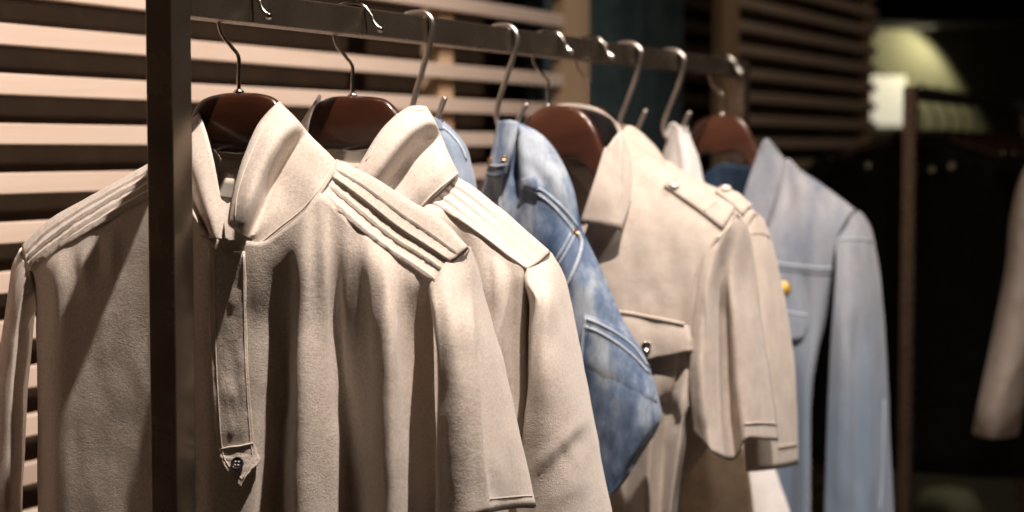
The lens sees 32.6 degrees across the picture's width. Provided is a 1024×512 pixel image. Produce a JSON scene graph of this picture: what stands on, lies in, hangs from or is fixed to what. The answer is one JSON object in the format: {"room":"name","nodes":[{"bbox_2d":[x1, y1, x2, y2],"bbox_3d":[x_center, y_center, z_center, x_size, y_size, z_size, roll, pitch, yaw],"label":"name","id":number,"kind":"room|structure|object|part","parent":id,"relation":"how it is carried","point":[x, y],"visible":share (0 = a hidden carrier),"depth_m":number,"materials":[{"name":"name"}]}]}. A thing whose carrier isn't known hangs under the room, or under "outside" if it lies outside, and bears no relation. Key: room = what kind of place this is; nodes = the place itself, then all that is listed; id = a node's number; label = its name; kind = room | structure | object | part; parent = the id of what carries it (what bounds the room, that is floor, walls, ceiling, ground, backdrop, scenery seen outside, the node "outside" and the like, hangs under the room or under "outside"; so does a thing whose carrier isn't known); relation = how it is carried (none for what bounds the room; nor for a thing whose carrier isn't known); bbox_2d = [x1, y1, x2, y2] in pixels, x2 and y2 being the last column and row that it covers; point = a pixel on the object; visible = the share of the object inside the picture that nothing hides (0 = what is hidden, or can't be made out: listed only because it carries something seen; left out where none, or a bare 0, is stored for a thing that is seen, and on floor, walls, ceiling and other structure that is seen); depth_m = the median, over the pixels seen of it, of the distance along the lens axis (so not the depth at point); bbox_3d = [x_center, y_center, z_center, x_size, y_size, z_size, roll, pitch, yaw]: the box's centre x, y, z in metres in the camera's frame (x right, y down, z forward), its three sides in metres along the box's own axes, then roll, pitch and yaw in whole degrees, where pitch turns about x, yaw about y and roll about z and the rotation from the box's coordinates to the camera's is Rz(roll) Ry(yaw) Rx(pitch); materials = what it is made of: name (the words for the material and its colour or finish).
{"room":"clothing store","nodes":[
{"label":"clothing store","id":0,"kind":"room"},
{"bbox_2d":[0,0,871,511],"bbox_3d":[0.011,-0.283,3.508,0.030,2.900,5.236,2,4,27],"label":"wall","id":1,"kind":"structure","parent":0,"point":[697,14],"depth_m":2.73,"materials":[{"name":"brown wood"}]},
{"bbox_2d":[871,30,1023,139],"bbox_3d":[1.200,-0.530,7.582,9.600,2.900,0.100,0,3,0],"label":"wall","id":2,"kind":"structure","parent":0,"point":[984,62],"depth_m":7.51,"materials":[{"name":"green paint"}]},
{"bbox_2d":[871,72,909,129],"bbox_3d":[1.587,-0.662,7.484,0.216,0.243,0.040,0,3,0],"label":"wall panel","id":3,"kind":"object","parent":2,"relation":"attached to","point":[888,98],"visible":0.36,"depth_m":7.46,"materials":[{"name":"beige"}]},
{"bbox_2d":[872,0,1023,29],"bbox_3d":[1.180,-1.065,7.249,2.200,0.220,0.500,0,3,0],"label":"ceiling","id":4,"kind":"structure","parent":2,"relation":"attached to","point":[892,14],"depth_m":7.00,"materials":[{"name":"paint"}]},
{"bbox_2d":[892,471,1014,511],"bbox_3d":[1.200,1.202,3.479,9.600,0.060,9.200,0,3,0],"label":"floor","id":5,"kind":"structure","parent":0,"point":[993,494],"depth_m":7.17,"materials":[{"name":"concrete"}]},
{"bbox_2d":[0,0,588,511],"bbox_3d":[-0.393,-0.066,2.244,0.052,2.620,2.294,2,4,27],"label":"slatted screen","id":6,"kind":"object","parent":5,"relation":"on","point":[568,17],"visible":0.16,"depth_m":2.21,"materials":[{"name":"brown wood"}]},
{"bbox_3d":[0.108,-0.125,3.212,0.026,2.620,0.110,2,4,27],"label":"post","id":7,"kind":"part","parent":6,"relation":"part of","materials":[{"name":"brown wood"}]},
{"bbox_2d":[145,0,749,511],"bbox_3d":[0.033,0.500,2.037,0.460,1.508,1.391,2,4,27],"label":"clothes rack","id":8,"kind":"object","parent":5,"relation":"on","point":[168,22],"visible":0.92,"depth_m":1.40,"materials":[{"name":"brown metal"}]},
{"bbox_3d":[-0.272,0.524,1.429,0.026,1.482,0.026,2,4,27],"label":"post","id":9,"kind":"part","parent":8,"relation":"part of","materials":[{"name":"brown metal"}]},
{"bbox_2d":[192,0,278,153],"bbox_3d":[-0.230,-0.093,1.474,0.394,0.270,0.023,1,4,21],"label":"clothes hanger","id":10,"kind":"object","parent":8,"relation":"hanging from","point":[230,120],"visible":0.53,"depth_m":1.47,"materials":[{"name":"brown wood"}]},
{"bbox_2d":[0,101,535,511],"bbox_3d":[-0.253,0.226,1.490,0.544,0.712,0.142,1,4,21],"label":"shirt","id":11,"kind":"object","parent":10,"relation":"hanging from","point":[321,289],"visible":0.86,"depth_m":1.42,"materials":[{"name":"beige fabric"}]},
{"bbox_2d":[308,1,431,204],"bbox_3d":[-0.148,-0.095,1.636,0.357,0.286,0.023,1,4,21],"label":"clothes hanger","id":12,"kind":"object","parent":8,"relation":"hanging from","point":[352,122],"visible":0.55,"depth_m":1.63,"materials":[{"name":"brown wood"}]},
{"bbox_2d":[301,94,611,511],"bbox_3d":[-0.157,0.224,1.648,0.508,0.752,0.143,1,4,21],"label":"shirt","id":13,"kind":"object","parent":12,"relation":"hanging from","point":[525,288],"visible":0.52,"depth_m":1.55,"materials":[{"name":"beige fabric"}]},
{"bbox_2d":[405,9,447,119],"bbox_3d":[-0.088,-0.182,1.739,0.055,0.126,0.006,2,4,27],"label":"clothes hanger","id":14,"kind":"object","parent":8,"relation":"hanging from","point":[420,12],"visible":0.58,"depth_m":1.73,"materials":[{"name":"metal"}]},
{"bbox_2d":[433,117,476,188],"bbox_3d":[-0.068,0.025,1.749,0.100,0.326,0.054,1,4,22],"label":"denim shirt","id":15,"kind":"object","parent":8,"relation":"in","point":[457,149],"visible":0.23,"depth_m":1.74,"materials":[{"name":"fabric"}]},
{"bbox_3d":[0.033,-0.240,1.992,0.026,0.026,1.335,2,4,27],"label":"rail","id":16,"kind":"part","parent":8,"relation":"part of","materials":[{"name":"brown metal"}]},
{"bbox_2d":[491,22,528,126],"bbox_3d":[-0.006,-0.194,1.905,0.054,0.121,0.006,2,4,27],"label":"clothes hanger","id":17,"kind":"object","parent":8,"relation":"hanging from","point":[525,106],"visible":0.67,"depth_m":1.90,"materials":[{"name":"metal"}]},
{"bbox_2d":[483,120,661,495],"bbox_3d":[0.058,0.057,1.891,0.214,0.408,0.061,2,4,24],"label":"denim jacket","id":18,"kind":"object","parent":17,"relation":"hanging from","point":[526,177],"visible":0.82,"depth_m":1.87,"materials":[{"name":"blue fabric"}]},
{"bbox_2d":[524,29,604,176],"bbox_3d":[0.076,-0.124,2.000,0.365,0.271,0.023,2,4,24],"label":"clothes hanger","id":19,"kind":"object","parent":8,"relation":"hanging from","point":[573,135],"visible":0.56,"depth_m":2.00,"materials":[{"name":"brown wood"}]},
{"bbox_2d":[477,104,778,511],"bbox_3d":[0.082,0.242,2.002,0.423,0.833,0.152,2,4,24],"label":"shirt","id":20,"kind":"object","parent":19,"relation":"hanging from","point":[674,257],"visible":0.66,"depth_m":1.92,"materials":[{"name":"fabric"}]},
{"bbox_2d":[574,35,614,115],"bbox_3d":[0.132,-0.113,2.105,0.323,0.306,0.023,2,4,24],"label":"clothes hanger","id":21,"kind":"object","parent":8,"relation":"hanging from","point":[612,56],"visible":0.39,"depth_m":2.11,"materials":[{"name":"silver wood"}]},
{"bbox_2d":[622,125,797,482],"bbox_3d":[0.141,0.190,2.106,0.388,0.693,0.138,2,4,24],"label":"shirt","id":22,"kind":"object","parent":21,"relation":"hanging from","point":[760,455],"visible":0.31,"depth_m":2.04,"materials":[{"name":"beige fabric"}]},
{"bbox_2d":[617,40,647,130],"bbox_3d":[0.149,-0.210,2.219,0.051,0.125,0.006,2,4,26],"label":"s-hook","id":23,"kind":"object","parent":8,"relation":"hanging from","point":[638,47],"visible":0.66,"depth_m":2.21,"materials":[{"name":"metal"}]},
{"bbox_2d":[661,48,691,140],"bbox_3d":[0.217,-0.217,2.351,0.054,0.126,0.006,2,4,27],"label":"s-hook","id":24,"kind":"object","parent":8,"relation":"hanging from","point":[684,60],"visible":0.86,"depth_m":2.35,"materials":[{"name":"metal"}]},
{"bbox_2d":[663,122,789,511],"bbox_3d":[0.298,0.132,2.342,0.211,0.620,0.040,1,4,20],"label":"blouse","id":25,"kind":"object","parent":24,"relation":"hanging from","point":[767,492],"visible":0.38,"depth_m":2.33,"materials":[{"name":"fabric"}]},
{"bbox_2d":[620,125,753,511],"bbox_3d":[0.216,0.134,2.215,0.201,0.599,0.040,1,4,20],"label":"shirt","id":26,"kind":"object","parent":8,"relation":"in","point":[715,484],"visible":0.03,"depth_m":2.20,"materials":[{"name":"fabric"}]},
{"bbox_3d":[0.337,0.450,2.643,0.026,1.482,0.026,2,4,27],"label":"post","id":27,"kind":"part","parent":8,"relation":"part of","materials":[{"name":"brown metal"}]},
{"bbox_2d":[690,54,846,234],"bbox_3d":[0.339,-0.132,2.525,0.295,0.319,0.023,2,4,24],"label":"clothes hanger","id":28,"kind":"object","parent":8,"relation":"hanging from","point":[721,134],"visible":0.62,"depth_m":2.53,"materials":[{"name":"brown wood"}]},
{"bbox_2d":[703,139,893,511],"bbox_3d":[0.356,0.235,2.523,0.384,0.807,0.140,2,4,24],"label":"denim jacket","id":29,"kind":"object","parent":28,"relation":"hanging from","point":[804,219],"visible":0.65,"depth_m":2.45,"materials":[{"name":"blue fabric"}]},
{"bbox_2d":[525,0,683,155],"bbox_3d":[0.192,-0.201,3.621,0.062,2.662,0.808,2,4,27],"label":"wall","id":30,"kind":"structure","parent":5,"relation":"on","point":[658,24],"depth_m":3.70,"materials":[{"name":"teal fabric"}]},
{"bbox_2d":[712,0,877,511],"bbox_3d":[0.739,-0.203,4.499,0.052,2.620,1.309,2,4,27],"label":"slatted screen","id":31,"kind":"object","parent":5,"relation":"on","point":[727,25],"visible":0.25,"depth_m":4.45,"materials":[{"name":"brown wood"}]},
{"bbox_3d":[0.481,-0.170,3.957,0.026,2.620,0.107,2,4,27],"label":"post","id":32,"kind":"part","parent":31,"relation":"part of","materials":[{"name":"brown wood"}]},
{"bbox_2d":[913,487,981,511],"bbox_3d":[1.308,0.877,5.263,0.210,0.371,0.210,0,3,0],"label":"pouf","id":33,"kind":"object","parent":5,"relation":"on","point":[936,499],"visible":1,"depth_m":5.20,"materials":[{"name":"green fabric"}]},
{"bbox_2d":[897,86,1023,511],"bbox_3d":[1.137,0.362,4.318,0.460,1.508,1.480,2,4,25],"label":"clothes rack","id":34,"kind":"object","parent":5,"relation":"on","point":[912,95],"visible":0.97,"depth_m":3.64,"materials":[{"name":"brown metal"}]},
{"bbox_3d":[0.825,0.389,3.664,0.027,1.481,0.027,2,4,25],"label":"post","id":35,"kind":"part","parent":34,"relation":"part of","materials":[{"name":"brown metal"}]},
{"bbox_2d":[803,130,1023,478],"bbox_3d":[0.868,0.094,3.736,0.759,0.725,0.129,2,4,25],"label":"shirt","id":36,"kind":"object","parent":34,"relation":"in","point":[965,200],"visible":0.58,"depth_m":3.67,"materials":[{"name":"fabric"}]},
{"bbox_2d":[836,83,1008,160],"bbox_3d":[0.868,-0.284,3.714,0.366,0.165,0.018,2,4,26],"label":"clothes hanger","id":37,"kind":"object","parent":34,"relation":"hanging from","point":[922,134],"visible":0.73,"depth_m":3.70,"materials":[{"name":"brown wood"}]},
{"bbox_2d":[854,86,1020,159],"bbox_3d":[0.933,-0.292,3.849,0.366,0.165,0.018,2,4,26],"label":"clothes hanger","id":38,"kind":"object","parent":34,"relation":"hanging from","point":[1015,155],"visible":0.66,"depth_m":3.82,"materials":[{"name":"brown wood"}]},
{"bbox_2d":[833,131,1010,165],"bbox_3d":[0.932,0.086,3.871,0.759,0.725,0.129,2,4,25],"label":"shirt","id":39,"kind":"object","parent":38,"relation":"hanging from","point":[961,133],"visible":0.02,"depth_m":3.80,"materials":[{"name":"fabric"}]},
{"bbox_3d":[1.137,-0.377,4.273,0.027,0.027,1.423,2,4,25],"label":"rail","id":40,"kind":"part","parent":34,"relation":"part of","materials":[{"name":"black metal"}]},
{"bbox_2d":[942,88,1023,157],"bbox_3d":[0.998,-0.300,3.984,0.366,0.165,0.018,2,4,26],"label":"clothes hanger","id":41,"kind":"object","parent":34,"relation":"hanging from","point":[1021,151],"visible":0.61,"depth_m":3.94,"materials":[{"name":"brown wood"}]},
{"bbox_2d":[850,131,1016,162],"bbox_3d":[0.997,0.078,4.006,0.759,0.725,0.129,2,4,25],"label":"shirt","id":42,"kind":"object","parent":41,"relation":"hanging from","point":[974,133],"visible":0.02,"depth_m":3.95,"materials":[{"name":"fabric"}]},
{"bbox_2d":[955,90,1023,149],"bbox_3d":[1.062,-0.308,4.119,0.366,0.165,0.018,2,4,25],"label":"clothes hanger","id":43,"kind":"object","parent":34,"relation":"hanging from","point":[968,92],"visible":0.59,"depth_m":4.09,"materials":[{"name":"brown wood"}]},
{"bbox_2d":[977,132,1020,158],"bbox_3d":[1.062,0.070,4.141,0.759,0.725,0.129,2,4,25],"label":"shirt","id":44,"kind":"object","parent":43,"relation":"hanging from","point":[986,135],"visible":0.02,"depth_m":4.09,"materials":[{"name":"fabric"}]},
{"bbox_2d":[968,92,1023,145],"bbox_3d":[1.127,-0.317,4.254,0.366,0.165,0.018,2,4,25],"label":"clothes hanger","id":45,"kind":"object","parent":34,"relation":"hanging from","point":[990,134],"visible":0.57,"depth_m":4.23,"materials":[{"name":"brown wood"}]},
{"bbox_2d":[991,132,1020,157],"bbox_3d":[1.126,0.061,4.276,0.759,0.725,0.129,2,4,25],"label":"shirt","id":46,"kind":"object","parent":45,"relation":"hanging from","point":[998,134],"visible":0.02,"depth_m":4.23,"materials":[{"name":"fabric"}]},
{"bbox_3d":[1.450,0.309,4.970,0.027,1.481,0.027,2,4,25],"label":"post","id":47,"kind":"part","parent":34,"relation":"part of","materials":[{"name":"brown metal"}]},
{"label":"clothes hanger","id":48,"kind":"object","parent":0,"visible":0},
{"bbox_2d":[972,170,1023,438],"bbox_3d":[1.073,0.170,2.826,0.636,0.825,0.123,1,4,20],"label":"shirt","id":49,"kind":"object","parent":48,"relation":"hanging from","point":[1000,408],"visible":1,"depth_m":2.87,"materials":[{"name":"fabric"}]}
]}

